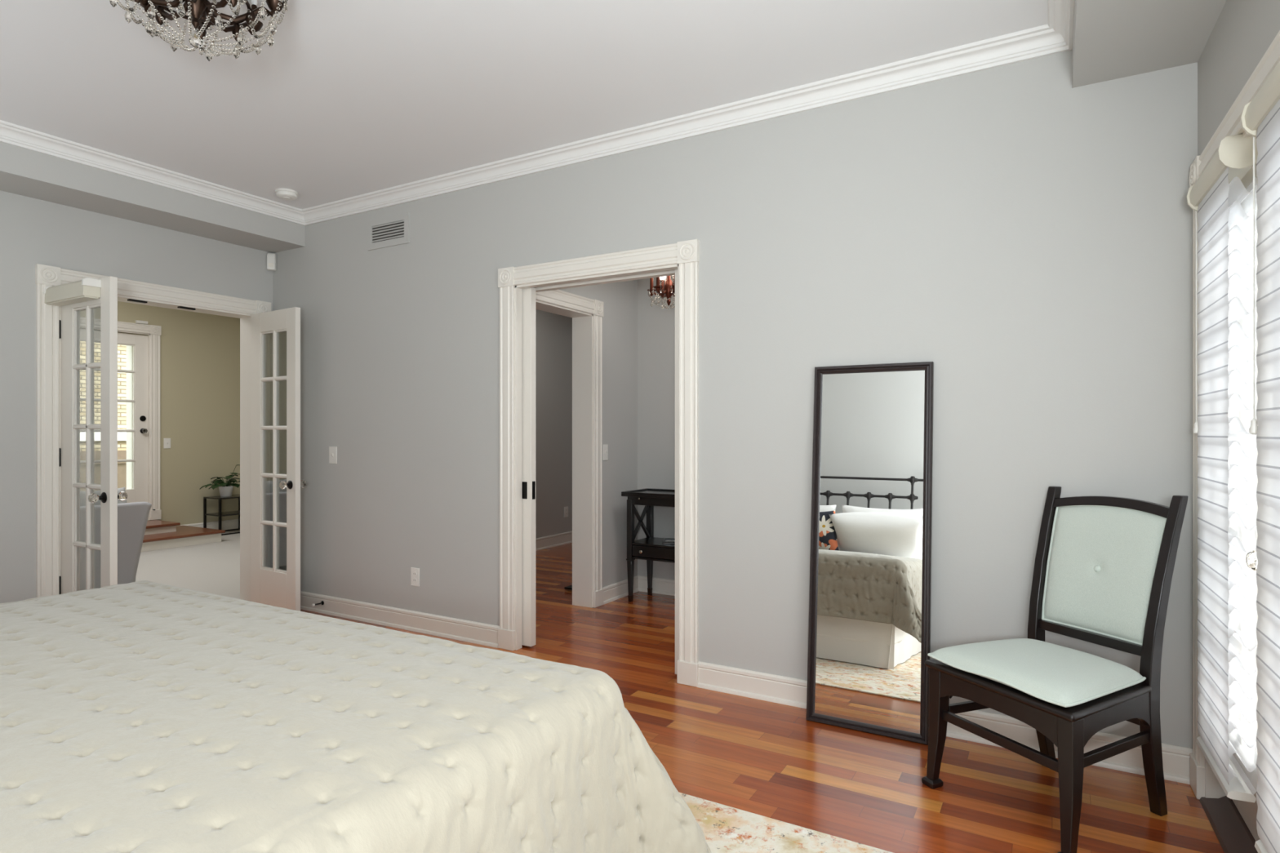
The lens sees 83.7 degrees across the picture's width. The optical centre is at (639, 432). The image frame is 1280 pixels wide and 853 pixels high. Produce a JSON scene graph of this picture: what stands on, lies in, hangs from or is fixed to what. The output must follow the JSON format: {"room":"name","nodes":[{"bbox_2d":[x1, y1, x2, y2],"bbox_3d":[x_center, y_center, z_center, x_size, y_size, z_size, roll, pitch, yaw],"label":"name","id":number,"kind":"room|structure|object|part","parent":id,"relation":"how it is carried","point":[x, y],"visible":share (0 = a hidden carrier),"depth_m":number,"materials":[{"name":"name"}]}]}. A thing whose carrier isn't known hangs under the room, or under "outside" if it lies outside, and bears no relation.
{"room":"bedroom","nodes":[
{"label":"bedroom","id":0,"kind":"room"},
{"bbox_2d":[0,190,272,603],"bbox_3d":[-3.780,-0.225,3.366,0.160,2.900,4.240,0,0,30],"label":"wall","id":1,"kind":"structure","parent":0,"point":[33,231],"depth_m":3.95,"materials":[{"name":"grey paint"}]},
{"bbox_2d":[43,277,101,306],"bbox_3d":[-3.096,-0.764,3.895,0.470,0.102,0.084,0,0,30],"label":"shade cassette","id":2,"kind":"object","parent":1,"relation":"attached to","point":[86,289],"visible":1,"depth_m":3.82,"materials":[{"name":"beige plastic"}]},
{"bbox_2d":[59,275,127,594],"bbox_3d":[-3.034,0.196,3.928,0.576,2.042,0.174,0,0,30],"label":"door","id":3,"kind":"structure","parent":1,"relation":"in","point":[88,330],"depth_m":3.90,"materials":[{"name":"white paint"}]},
{"bbox_3d":[-3.011,0.124,3.915,0.318,1.625,0.004,0,0,30],"label":"glass pane","id":4,"kind":"part","parent":3,"relation":"part of","materials":[{"name":"clear glass"}]},
{"bbox_3d":[-2.869,0.345,3.757,0.053,0.053,0.043,0,0,30],"label":"crystal knob","id":5,"kind":"part","parent":3,"relation":"part of","materials":[{"name":"clear glass"}]},
{"bbox_3d":[-2.853,0.345,3.785,0.058,0.058,0.030,0,0,30],"label":"rose plate","id":6,"kind":"part","parent":3,"relation":"part of","materials":[{"name":"black metal"}]},
{"bbox_3d":[-2.803,0.345,3.870,0.053,0.053,0.043,0,0,30],"label":"crystal knob","id":7,"kind":"part","parent":3,"relation":"part of","materials":[{"name":"clear glass"}]},
{"bbox_2d":[35,263,271,601],"bbox_3d":[-3.060,0.147,4.577,0.194,2.156,1.364,0,0,30],"label":"trim","id":8,"kind":"structure","parent":1,"relation":"attached to","point":[47,317],"depth_m":4.03,"materials":[{"name":"white paint"}]},
{"bbox_3d":[-3.310,0.143,3.998,0.021,1.944,0.100,0,0,30],"label":"casing","id":9,"kind":"part","parent":8,"relation":"part of","materials":[{"name":"white paint"}]},
{"bbox_3d":[-3.107,-0.814,4.421,0.028,0.014,0.100,0,0,30],"label":"catch plate","id":10,"kind":"part","parent":8,"relation":"part of","materials":[{"name":"black metal"}]},
{"bbox_3d":[-2.962,-0.814,4.672,0.028,0.014,0.100,0,0,30],"label":"catch plate","id":11,"kind":"part","parent":8,"relation":"part of","materials":[{"name":"black metal"}]},
{"bbox_2d":[266,253,276,271],"bbox_3d":[-2.636,-1.222,5.111,0.063,0.124,0.032,0,0,-15],"label":"detector","id":12,"kind":"object","parent":1,"relation":"attached to","point":[271,257],"visible":1,"depth_m":5.10,"materials":[{"name":"white plastic"}]},
{"bbox_2d":[250,306,306,611],"bbox_3d":[-2.496,0.196,4.854,0.573,2.042,0.175,0,0,30],"label":"door","id":13,"kind":"structure","parent":1,"relation":"in","point":[276,483],"depth_m":4.84,"materials":[{"name":"white paint"}]},
{"bbox_3d":[-2.474,0.124,4.858,0.327,1.625,0.004,0,0,34],"label":"glass pane","id":14,"kind":"part","parent":13,"relation":"part of","materials":[{"name":"clear glass"}]},
{"bbox_3d":[-2.338,0.345,4.687,0.053,0.053,0.044,0,0,30],"label":"crystal knob","id":15,"kind":"part","parent":13,"relation":"part of","materials":[{"name":"clear glass"}]},
{"bbox_3d":[-2.319,0.345,4.713,0.058,0.058,0.030,0,0,34],"label":"rose plate","id":16,"kind":"part","parent":13,"relation":"part of","materials":[{"name":"black metal"}]},
{"bbox_3d":[-2.264,0.345,4.795,0.053,0.053,0.044,0,0,30],"label":"crystal knob","id":17,"kind":"part","parent":13,"relation":"part of","materials":[{"name":"clear glass"}]},
{"bbox_2d":[60,301,239,525],"bbox_3d":[-6.463,-0.275,6.860,0.160,3.000,7.000,0,0,30],"label":"wall","id":18,"kind":"structure","parent":0,"point":[200,353],"depth_m":8.62,"materials":[{"name":"beige paint"}]},
{"bbox_2d":[60,332,147,502],"bbox_3d":[-5.837,-0.056,7.812,0.109,2.109,0.851,0,0,30],"label":"door","id":19,"kind":"structure","parent":18,"relation":"in","point":[139,493],"depth_m":8.11,"materials":[{"name":"white paint"}]},
{"bbox_3d":[-5.621,-0.020,8.120,0.043,0.053,0.053,0,0,30],"label":"crystal knob","id":20,"kind":"part","parent":19,"relation":"part of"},
{"bbox_2d":[60,314,161,519],"bbox_3d":[-5.878,-0.114,7.836,0.194,2.232,1.085,0,0,30],"label":"trim","id":21,"kind":"structure","parent":18,"relation":"attached to","point":[154,332],"depth_m":8.20,"materials":[{"name":"white paint"}]},
{"bbox_3d":[-5.571,-0.118,8.221,0.021,2.020,0.100,0,0,30],"label":"casing","id":22,"kind":"part","parent":21,"relation":"part of","materials":[{"name":"white paint"}]},
{"bbox_2d":[126,345,133,489],"bbox_3d":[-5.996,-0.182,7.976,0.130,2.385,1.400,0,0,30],"label":"window pane","id":23,"kind":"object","parent":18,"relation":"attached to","point":[129,348],"depth_m":8.20,"materials":[{"name":"clear glass"}]},
{"bbox_2d":[135,320,147,324],"bbox_3d":[-5.639,-1.248,8.093,0.030,0.033,0.120,0,0,30],"label":"sensor","id":24,"kind":"object","parent":18,"relation":"attached to","point":[136,321],"visible":1,"depth_m":8.08,"materials":[{"name":"white plastic"}]},
{"bbox_2d":[164,438,170,448],"bbox_3d":[-5.509,0.125,8.335,0.014,0.120,0.075,0,0,30],"label":"light switch","id":25,"kind":"object","parent":18,"relation":"attached to","point":[166,441],"visible":1,"depth_m":8.33,"materials":[{"name":"white plastic"}]},
{"bbox_2d":[180,519,238,529],"bbox_3d":[-5.055,1.160,9.107,0.026,0.130,1.500,0,0,30],"label":"baseboard","id":26,"kind":"structure","parent":18,"relation":"attached to","point":[226,524],"depth_m":8.88,"materials":[{"name":"white paint"}]},
{"bbox_2d":[0,142,305,253],"bbox_3d":[-3.522,-1.407,3.286,0.368,0.225,4.120,0,0,30],"label":"ceiling","id":27,"kind":"structure","parent":0,"point":[25,172],"depth_m":4.13,"materials":[{"name":"grey paint"}]},
{"bbox_2d":[135,529,239,599],"bbox_3d":[-4.732,1.265,5.858,4.140,0.080,7.000,0,0,30],"label":"floor","id":28,"kind":"structure","parent":0,"point":[214,568],"depth_m":6.52,"materials":[{"name":"grey carpet"}]},
{"bbox_2d":[60,502,151,584],"bbox_3d":[-4.122,0.863,4.916,0.880,0.725,1.024,0,0,30],"label":"armchair","id":29,"kind":"object","parent":28,"relation":"on","point":[132,517],"visible":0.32,"depth_m":5.03,"materials":[{"name":"grey fabric"}]},
{"bbox_2d":[60,487,127,507],"bbox_3d":[-3.813,0.615,4.992,0.228,0.446,0.466,0,0,33],"label":"throw pillow","id":30,"kind":"object","parent":29,"relation":"on","point":[122,489],"visible":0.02,"depth_m":5.14,"materials":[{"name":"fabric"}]},
{"bbox_2d":[141,525,225,551],"bbox_3d":[-5.484,1.163,7.512,0.879,0.125,1.750,0,0,30],"label":"step","id":31,"kind":"structure","parent":28,"relation":"on","point":[184,535],"depth_m":7.74,"materials":[{"name":"white paint"}]},
{"bbox_2d":[144,520,180,534],"bbox_3d":[-5.711,1.052,7.470,0.529,0.097,1.450,0,0,30],"label":"step","id":32,"kind":"structure","parent":31,"relation":"on","point":[153,526],"depth_m":7.85,"materials":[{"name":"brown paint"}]},
{"bbox_2d":[203,493,239,535],"bbox_3d":[-5.027,1.002,8.773,0.344,0.446,0.454,0,0,30],"label":"plant stand","id":33,"kind":"object","parent":28,"relation":"on","point":[220,514],"visible":0.49,"depth_m":8.66,"materials":[{"name":"black metal"}]},
{"bbox_3d":[-5.273,1.010,8.667,0.024,0.430,0.024,0,0,30],"label":"leg","id":34,"kind":"part","parent":33,"relation":"part of","materials":[{"name":"black metal"}]},
{"bbox_2d":[200,464,239,497],"bbox_3d":[-5.020,0.589,8.697,0.452,0.381,0.514,0,0,4],"label":"potted plant","id":35,"kind":"object","parent":33,"relation":"on","point":[226,488],"visible":0.93,"depth_m":8.66,"materials":[{"name":"green plant"}]},
{"bbox_3d":[-5.050,0.717,8.723,0.164,0.125,0.164,0,0,30],"label":"pot","id":36,"kind":"part","parent":35,"relation":"part of","materials":[{"name":"white ceramic"}]},
{"bbox_3d":[-4.996,1.010,8.507,0.024,0.430,0.024,0,0,30],"label":"leg","id":37,"kind":"part","parent":33,"relation":"part of","materials":[{"name":"black metal"}]},
{"bbox_2d":[203,493,239,499],"bbox_3d":[-5.027,0.787,8.773,0.344,0.016,0.454,0,0,30],"label":"shelf","id":38,"kind":"object","parent":33,"relation":"attached to","point":[218,497],"depth_m":8.64,"materials":[{"name":"black paint"}]},
{"bbox_2d":[204,510,239,516],"bbox_3d":[-5.027,0.992,8.773,0.332,0.016,0.442,0,0,30],"label":"shelf","id":39,"kind":"object","parent":33,"relation":"attached to","point":[231,513],"depth_m":8.66,"materials":[{"name":"black metal"}]},
{"bbox_3d":[-5.027,1.218,8.773,0.340,0.014,0.430,0,0,30],"label":"floor rail","id":40,"kind":"part","parent":33,"relation":"part of","materials":[{"name":"black metal"}]},
{"bbox_3d":[-5.058,1.010,9.039,0.024,0.430,0.024,0,0,30],"label":"leg","id":41,"kind":"part","parent":33,"relation":"part of","materials":[{"name":"black metal"}]},
{"bbox_2d":[0,0,1048,208],"bbox_3d":[-1.150,-1.570,1.844,6.238,0.100,4.240,0,0,30],"label":"ceiling","id":42,"kind":"structure","parent":0,"point":[348,99],"depth_m":3.02,"materials":[{"name":"white paint"}]},
{"bbox_2d":[109,0,288,61],"bbox_3d":[-1.418,-1.378,2.282,0.534,0.307,0.534,0,0,17],"label":"chandelier","id":43,"kind":"object","parent":42,"relation":"hanging from","point":[198,11],"visible":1,"depth_m":2.31,"materials":[{"name":"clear glass"}]},
{"bbox_3d":[-1.542,-1.382,2.223,0.148,0.104,0.205,0,0,30],"label":"arm","id":44,"kind":"part","parent":43,"relation":"part of","materials":[{"name":"brown metal"}]},
{"bbox_3d":[-1.548,-1.382,2.318,0.235,0.104,0.076,0,0,30],"label":"arm","id":45,"kind":"part","parent":43,"relation":"part of","materials":[{"name":"brown metal"}]},
{"bbox_3d":[-1.418,-1.402,2.282,0.140,0.235,0.140,0,0,30],"label":"stem","id":46,"kind":"part","parent":43,"relation":"part of","materials":[{"name":"brown metal"}]},
{"bbox_3d":[-1.485,-1.382,2.398,0.055,0.104,0.237,0,0,-21],"label":"arm","id":47,"kind":"part","parent":43,"relation":"part of","materials":[{"name":"clear glass"}]},
{"bbox_3d":[-1.293,-1.382,2.234,0.237,0.104,0.054,0,0,15],"label":"arm","id":48,"kind":"part","parent":43,"relation":"part of","materials":[{"name":"brown metal"}]},
{"bbox_3d":[-1.370,-1.382,2.407,0.054,0.104,0.237,0,0,15],"label":"arm","id":49,"kind":"part","parent":43,"relation":"part of","materials":[{"name":"brown metal"}]},
{"bbox_3d":[-1.301,-1.382,2.350,0.237,0.104,0.055,0,0,-21],"label":"arm","id":50,"kind":"part","parent":43,"relation":"part of","materials":[{"name":"brown metal"}]},
{"bbox_3d":[-1.346,-1.511,2.495,0.022,0.042,0.021,0,0,30],"label":"bulb","id":51,"kind":"part","parent":43,"relation":"part of","materials":[{"name":"white glass"}]},
{"bbox_2d":[275,188,298,199],"bbox_3d":[-2.229,-1.498,4.513,0.132,0.044,0.132,0,0,30],"label":"smoke detector","id":52,"kind":"object","parent":42,"relation":"attached to","point":[282,193],"visible":1,"depth_m":4.48,"materials":[{"name":"white plastic"}]},
{"bbox_2d":[535,309,572,538],"bbox_3d":[-1.430,-0.150,6.951,0.120,2.750,4.000,0,0,30],"label":"wall","id":53,"kind":"structure","parent":0,"point":[553,332],"depth_m":7.70,"materials":[{"name":"grey paint"}]},
{"bbox_2d":[564,506,568,517],"bbox_3d":[-0.813,0.875,7.888,0.009,0.115,0.072,0,0,30],"label":"wall outlet","id":54,"kind":"object","parent":53,"relation":"attached to","point":[566,508],"visible":1,"depth_m":7.88,"materials":[{"name":"white plastic"}]},
{"bbox_2d":[559,280,637,587],"bbox_3d":[-0.439,-0.150,4.991,0.160,2.750,1.600,0,0,30],"label":"wall","id":55,"kind":"structure","parent":0,"point":[620,300],"depth_m":5.31,"materials":[{"name":"grey paint"}]},
{"bbox_2d":[535,289,603,608],"bbox_3d":[-0.559,0.148,4.755,0.199,2.155,0.883,0,0,30],"label":"trim","id":56,"kind":"structure","parent":55,"relation":"attached to","point":[586,313],"depth_m":5.03,"materials":[{"name":"white paint"}]},
{"bbox_3d":[-0.299,0.144,5.051,0.021,1.943,0.100,0,0,30],"label":"casing","id":57,"kind":"part","parent":56,"relation":"part of","materials":[{"name":"white paint"}]},
{"bbox_2d":[603,444,608,460],"bbox_3d":[-0.246,0.142,5.151,0.014,0.115,0.060,0,0,30],"label":"light switch","id":58,"kind":"object","parent":55,"relation":"attached to","point":[605,446],"visible":1,"depth_m":5.15,"materials":[{"name":"white plastic"}]},
{"bbox_2d":[602,575,638,604],"bbox_3d":[-0.139,1.168,5.324,0.026,0.115,0.523,0,0,30],"label":"baseboard","id":59,"kind":"structure","parent":55,"relation":"attached to","point":[613,592],"depth_m":5.28,"materials":[{"name":"white paint"}]},
{"bbox_2d":[637,275,675,579],"bbox_3d":[1.742,-0.150,4.607,4.000,2.750,0.120,0,0,30],"label":"wall","id":60,"kind":"structure","parent":0,"point":[655,325],"depth_m":5.47,"materials":[{"name":"grey paint"}]},
{"bbox_2d":[637,575,675,595],"bbox_3d":[1.576,1.168,4.619,3.700,0.115,0.026,0,0,30],"label":"baseboard","id":61,"kind":"structure","parent":60,"relation":"attached to","point":[660,585],"depth_m":5.44,"materials":[{"name":"white paint"}]},
{"bbox_2d":[272,49,1197,748],"bbox_3d":[-0.048,-0.225,3.748,6.238,2.900,0.160,0,0,30],"label":"wall","id":62,"kind":"structure","parent":0,"point":[1021,233],"depth_m":3.19,"materials":[{"name":"grey paint"}]},
{"bbox_2d":[311,600,324,606],"bbox_3d":[-2.176,1.157,4.824,0.028,0.028,0.081,0,0,30],"label":"door stop","id":63,"kind":"object","parent":62,"relation":"attached to","point":[322,602],"visible":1,"depth_m":4.83,"materials":[{"name":"black metal"}]},
{"bbox_2d":[328,446,337,463],"bbox_3d":[-2.072,0.152,4.819,0.078,0.115,0.014,0,0,30],"label":"light switch","id":64,"kind":"object","parent":62,"relation":"attached to","point":[332,450],"visible":1,"depth_m":4.82,"materials":[{"name":"white plastic"}]},
{"bbox_2d":[367,211,409,250],"bbox_3d":[-1.604,-1.279,4.551,0.380,0.192,0.010,0,0,30],"label":"air vent","id":65,"kind":"object","parent":62,"relation":"in","point":[392,230],"visible":1,"depth_m":4.54,"materials":[{"name":"white metal"}]},
{"bbox_2d":[300,591,499,648],"bbox_3d":[-1.728,1.166,4.613,2.144,0.118,0.026,0,0,30],"label":"baseboard","id":66,"kind":"structure","parent":62,"relation":"attached to","point":[473,632],"depth_m":4.46,"materials":[{"name":"white paint"}]},
{"bbox_2d":[410,567,419,586],"bbox_3d":[-1.393,0.894,4.429,0.072,0.112,0.009,0,0,30],"label":"wall outlet","id":67,"kind":"object","parent":62,"relation":"attached to","point":[415,572],"visible":1,"depth_m":4.42,"materials":[{"name":"white plastic"}]},
{"bbox_2d":[521,287,535,646],"bbox_3d":[-1.098,0.194,4.351,1.140,2.038,0.048,0,0,30],"label":"door","id":68,"kind":"structure","parent":62,"relation":"in","point":[528,295],"depth_m":4.07,"materials":[{"name":"white paint"}]},
{"bbox_3d":[-0.656,0.329,4.071,0.034,0.097,0.005,0,0,30],"label":"flush pull","id":69,"kind":"part","parent":68,"relation":"part of","materials":[{"name":"black metal"}]},
{"bbox_3d":[-0.606,0.328,4.069,0.004,0.102,0.024,0,0,30],"label":"edge pull","id":70,"kind":"part","parent":68,"relation":"part of","materials":[{"name":"black metal"}]},
{"bbox_2d":[0,0,1074,226],"bbox_3d":[-1.385,-1.480,2.049,4.570,0.082,4.120,0,0,30],"label":"trim","id":71,"kind":"structure","parent":62,"relation":"attached to","point":[1055,37],"depth_m":3.55,"materials":[{"name":"white paint"}]},
{"bbox_2d":[497,239,699,687],"bbox_3d":[-0.222,0.147,3.829,1.252,2.156,0.194,0,0,30],"label":"trim","id":72,"kind":"structure","parent":62,"relation":"attached to","point":[663,260],"depth_m":3.74,"materials":[{"name":"white paint"}]},
{"bbox_3d":[-0.753,0.143,4.051,0.100,1.944,0.021,0,0,30],"label":"casing","id":73,"kind":"part","parent":72,"relation":"part of","materials":[{"name":"white paint"}]},
{"bbox_3d":[0.236,0.143,3.479,0.100,1.944,0.021,0,0,30],"label":"casing","id":74,"kind":"part","parent":72,"relation":"part of","materials":[{"name":"white paint"}]},
{"bbox_2d":[675,269,677,674],"bbox_3d":[0.680,0.194,3.322,1.150,2.038,0.048,0,0,30],"label":"door","id":75,"kind":"structure","parent":62,"relation":"in","point":[676,270],"depth_m":3.59,"materials":[{"name":"white paint"}]},
{"bbox_2d":[697,661,1192,784],"bbox_3d":[1.111,1.166,2.970,1.922,0.118,0.026,0,0,30],"label":"baseboard","id":76,"kind":"structure","parent":62,"relation":"attached to","point":[783,690],"depth_m":2.83,"materials":[{"name":"white paint"}]},
{"bbox_2d":[300,542,1224,852],"bbox_3d":[-0.049,1.265,3.668,6.160,0.080,8.500,0,0,30],"label":"floor","id":77,"kind":"structure","parent":0,"point":[762,757],"depth_m":2.57,"materials":[{"name":"brown wood"}]},
{"bbox_2d":[564,585,572,591],"bbox_3d":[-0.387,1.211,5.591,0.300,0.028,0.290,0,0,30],"label":"door stop","id":78,"kind":"object","parent":77,"relation":"on","point":[569,588],"visible":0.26,"depth_m":5.53,"materials":[{"name":"black metal"}]},
{"bbox_2d":[621,488,675,601],"bbox_3d":[0.221,0.827,5.183,0.606,0.797,0.378,0,0,30],"label":"console table","id":79,"kind":"object","parent":77,"relation":"on","point":[651,548],"visible":0.46,"depth_m":5.17,"materials":[{"name":"black paint"}]},
{"bbox_3d":[-0.068,0.855,5.189,0.048,0.740,0.048,0,0,30],"label":"leg","id":80,"kind":"part","parent":79,"relation":"part of","materials":[{"name":"black paint"}]},
{"bbox_2d":[621,488,675,498],"bbox_3d":[0.221,0.444,5.183,0.606,0.032,0.378,0,0,30],"label":"table top","id":81,"kind":"object","parent":79,"relation":"on","point":[646,493],"depth_m":5.13,"materials":[{"name":"black paint"}]},
{"bbox_3d":[0.075,0.855,5.436,0.048,0.740,0.048,0,0,30],"label":"leg","id":82,"kind":"part","parent":79,"relation":"part of","materials":[{"name":"black paint"}]},
{"bbox_3d":[0.223,0.490,5.186,0.540,0.060,0.320,0,0,30],"label":"frame","id":83,"kind":"part","parent":79,"relation":"part of","materials":[{"name":"black paint"}]},
{"bbox_3d":[0.147,0.852,5.056,0.460,0.077,0.018,0,0,30],"label":"drawer","id":84,"kind":"part","parent":79,"relation":"part of","materials":[{"name":"black paint"}]},
{"bbox_2d":[662,537,675,544],"bbox_3d":[0.293,0.785,5.157,0.260,0.018,0.180,0,0,1],"label":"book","id":85,"kind":"object","parent":79,"relation":"on","point":[665,540],"visible":0.49,"depth_m":5.16,"materials":[{"name":"grey paper"}]},
{"bbox_2d":[678,791,893,852],"bbox_3d":[-0.945,1.221,1.681,3.880,0.009,2.362,0,0,30],"label":"area rug","id":86,"kind":"object","parent":77,"relation":"on","point":[725,828],"visible":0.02,"depth_m":2.15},
{"bbox_2d":[806,361,933,745],"bbox_3d":[0.954,0.469,2.984,0.487,1.515,0.155,0,0,30],"label":"floor mirror","id":87,"kind":"object","parent":77,"relation":"on","point":[870,588],"visible":0.97,"depth_m":2.98,"materials":[{"name":"black mirror"}]},
{"bbox_2d":[921,486,1188,852],"bbox_3d":[1.384,0.714,2.380,0.633,1.022,0.544,0,0,-24],"label":"chair","id":88,"kind":"object","parent":77,"relation":"on","point":[1104,568],"visible":0.95,"depth_m":2.35,"materials":[{"name":"black wood"}]},
{"bbox_3d":[1.035,1.010,2.482,0.061,0.390,0.050,0,0,-24],"label":"leg","id":89,"kind":"part","parent":88,"relation":"part of","materials":[{"name":"black wood"}]},
{"bbox_2d":[927,638,1146,707],"bbox_3d":[1.308,0.758,2.345,0.458,0.062,0.509,0,0,-24],"label":"seat cushion","id":90,"kind":"object","parent":88,"relation":"on","point":[1051,673],"visible":1,"depth_m":2.24,"materials":[{"name":"fabric"}]},
{"bbox_3d":[1.509,0.714,2.657,0.173,1.022,0.058,0,0,-24],"label":"leg post","id":91,"kind":"part","parent":88,"relation":"part of","materials":[{"name":"black wood"}]},
{"bbox_3d":[1.230,1.010,2.050,0.061,0.390,0.050,0,0,-24],"label":"leg","id":92,"kind":"part","parent":88,"relation":"part of","materials":[{"name":"black wood"}]},
{"bbox_3d":[1.543,0.700,2.452,0.024,0.032,0.370,0,0,-24],"label":"rail","id":93,"kind":"part","parent":88,"relation":"part of","materials":[{"name":"black wood"}]},
{"bbox_3d":[1.600,0.470,2.478,0.130,0.425,0.380,0,0,-24],"label":"panel","id":94,"kind":"part","parent":88,"relation":"part of","materials":[{"name":"fabric"}]},
{"bbox_3d":[1.648,0.252,2.500,0.052,0.054,0.400,0,0,-24],"label":"crest rail","id":95,"kind":"part","parent":88,"relation":"part of","materials":[{"name":"black wood"}]},
{"bbox_3d":[1.674,0.714,2.291,0.173,1.022,0.058,0,0,-24],"label":"leg post","id":96,"kind":"part","parent":88,"relation":"part of","materials":[{"name":"black wood"}]},
{"bbox_2d":[1199,795,1257,852],"bbox_3d":[1.648,1.208,1.839,0.135,0.034,1.166,0,0,28],"label":"threshold","id":97,"kind":"object","parent":77,"relation":"on","point":[1231,830],"visible":0.71,"depth_m":2.19,"materials":[{"name":"brown wood"}]},
{"bbox_2d":[1072,0,1226,88],"bbox_3d":[0.816,-1.407,0.776,0.515,0.225,4.120,0,0,30],"label":"ceiling","id":98,"kind":"structure","parent":0,"point":[1113,39],"depth_m":2.34,"materials":[{"name":"grey paint"}]},
{"bbox_2d":[1197,0,1279,155],"bbox_3d":[1.005,-0.225,0.595,0.140,2.900,4.350,0,0,28],"label":"wall","id":99,"kind":"structure","parent":0,"point":[1243,31],"depth_m":2.10,"materials":[{"name":"grey paint"}]},
{"bbox_2d":[1186,133,1257,802],"bbox_3d":[1.758,0.099,2.172,0.090,1.840,0.462,0,0,28],"label":"window shade","id":100,"kind":"object","parent":99,"relation":"attached to","point":[1227,454],"visible":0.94,"depth_m":2.08,"materials":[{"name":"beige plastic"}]},
{"bbox_3d":[1.848,-0.395,2.375,0.004,0.730,0.004,0,0,28],"label":"lift cord","id":101,"kind":"part","parent":100,"relation":"part of","materials":[{"name":"white fabric"}]},
{"bbox_2d":[1189,30,1279,799],"bbox_3d":[1.640,0.150,1.843,0.150,2.150,1.390,0,0,28],"label":"trim","id":102,"kind":"structure","parent":99,"relation":"attached to","point":[1203,781],"depth_m":2.39,"materials":[{"name":"white paint"}]},
{"bbox_3d":[1.900,0.146,2.430,0.021,1.938,0.100,0,0,28],"label":"casing","id":103,"kind":"part","parent":102,"relation":"part of","materials":[{"name":"white paint"}]},
{"bbox_2d":[1231,164,1259,841],"bbox_3d":[1.788,0.196,2.091,0.111,1.982,0.579,0,0,30],"label":"door","id":104,"kind":"structure","parent":99,"relation":"in","point":[1247,810],"depth_m":2.10,"materials":[{"name":"white paint"}]},
{"bbox_3d":[1.638,0.340,1.899,0.044,0.053,0.053,0,0,30],"label":"crystal knob","id":105,"kind":"part","parent":104,"relation":"part of","materials":[{"name":"clear glass"}]},
{"bbox_2d":[1240,60,1279,852],"bbox_3d":[1.440,0.099,1.579,0.090,1.840,0.456,0,0,28],"label":"window shade","id":106,"kind":"object","parent":99,"relation":"attached to","point":[1260,117],"visible":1,"depth_m":1.67,"materials":[{"name":"white fabric"}]},
{"bbox_3d":[1.528,-0.395,1.779,0.004,0.730,0.004,0,0,28],"label":"lift cord","id":107,"kind":"part","parent":106,"relation":"part of","materials":[{"name":"white fabric"}]},
{"bbox_3d":[1.106,-1.572,5.484,5.980,0.105,4.000,0,0,30],"label":"ceiling","id":108,"kind":"structure","parent":0,"visible":0},
{"bbox_2d":[647,275,675,309],"bbox_3d":[0.183,-1.155,4.539,0.267,0.730,0.277,0,0,30],"label":"chandelier","id":109,"kind":"object","parent":108,"relation":"hanging from","point":[668,289],"visible":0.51,"depth_m":4.52,"materials":[{"name":"red metal"}]},
{"bbox_3d":[0.106,-0.929,4.549,0.123,0.120,0.058,0,0,15],"label":"arm","id":110,"kind":"part","parent":109,"relation":"part of","materials":[{"name":"red metal"}]},
{"bbox_3d":[0.128,-0.929,4.482,0.060,0.120,0.123,0,0,30],"label":"arm","id":111,"kind":"part","parent":109,"relation":"part of","materials":[{"name":"red metal"}]},
{"bbox_3d":[0.154,-0.929,4.611,0.058,0.121,0.123,0,0,-15],"label":"arm","id":112,"kind":"part","parent":109,"relation":"part of","materials":[{"name":"red metal"}]},
{"bbox_3d":[0.183,-1.160,4.539,0.100,0.720,0.100,0,0,30],"label":"stem","id":113,"kind":"part","parent":109,"relation":"part of","materials":[{"name":"red metal"}]},
{"bbox_3d":[0.210,-0.929,4.461,0.104,0.121,0.093,0,0,30],"label":"arm","id":114,"kind":"part","parent":109,"relation":"part of","materials":[{"name":"red metal"}]},
{"label":"outside","id":115,"kind":"structure","parent":0,"visible":0},
{"bbox_3d":[-20.000,1.425,14.464,30.890,0.200,55.000,0,0,30],"label":"ground","id":116,"kind":"structure","parent":115,"visible":0},
{"bbox_2d":[117,344,126,450],"bbox_3d":[-11.404,-0.775,13.186,4.450,4.200,17.400,0,0,30],"label":"brick building","id":117,"kind":"structure","parent":116,"relation":"on","point":[122,349],"depth_m":12.85,"materials":[{"name":"beige brick"}]},
{"bbox_2d":[117,450,126,489],"bbox_3d":[-8.148,0.800,10.839,0.062,1.050,7.600,0,0,30],"label":"fence","id":118,"kind":"object","parent":116,"relation":"on","point":[122,455],"visible":0.02,"depth_m":11.07,"materials":[{"name":"brown wood"}]},
{"bbox_3d":[-8.137,0.750,10.833,0.038,0.750,7.600,0,0,30],"label":"rail","id":119,"kind":"part","parent":118,"relation":"part of","materials":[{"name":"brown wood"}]},
{"bbox_3d":[-1.476,0.438,1.083,1.890,1.575,2.185,0,0,30],"label":"bed","id":120,"kind":"object","parent":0,"visible":0},
{"bbox_2d":[0,580,711,852],"bbox_3d":[-1.271,0.763,1.440,2.360,0.540,1.830,0,0,30],"label":"quilt","id":121,"kind":"object","parent":120,"relation":"on","point":[142,716],"visible":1,"depth_m":1.29,"materials":[{"name":"beige fabric"}]},
{"bbox_3d":[-0.173,-0.150,7.148,1.860,2.750,2.400,0,0,30],"label":"wall","id":122,"kind":"structure","parent":0,"visible":0},
{"bbox_2d":[535,531,572,551],"bbox_3d":[-1.392,1.163,6.872,0.026,0.125,3.900,0,0,30],"label":"baseboard","id":123,"kind":"structure","parent":122,"relation":"attached to","point":[553,540],"depth_m":7.67,"materials":[{"name":"white paint"}]}
]}

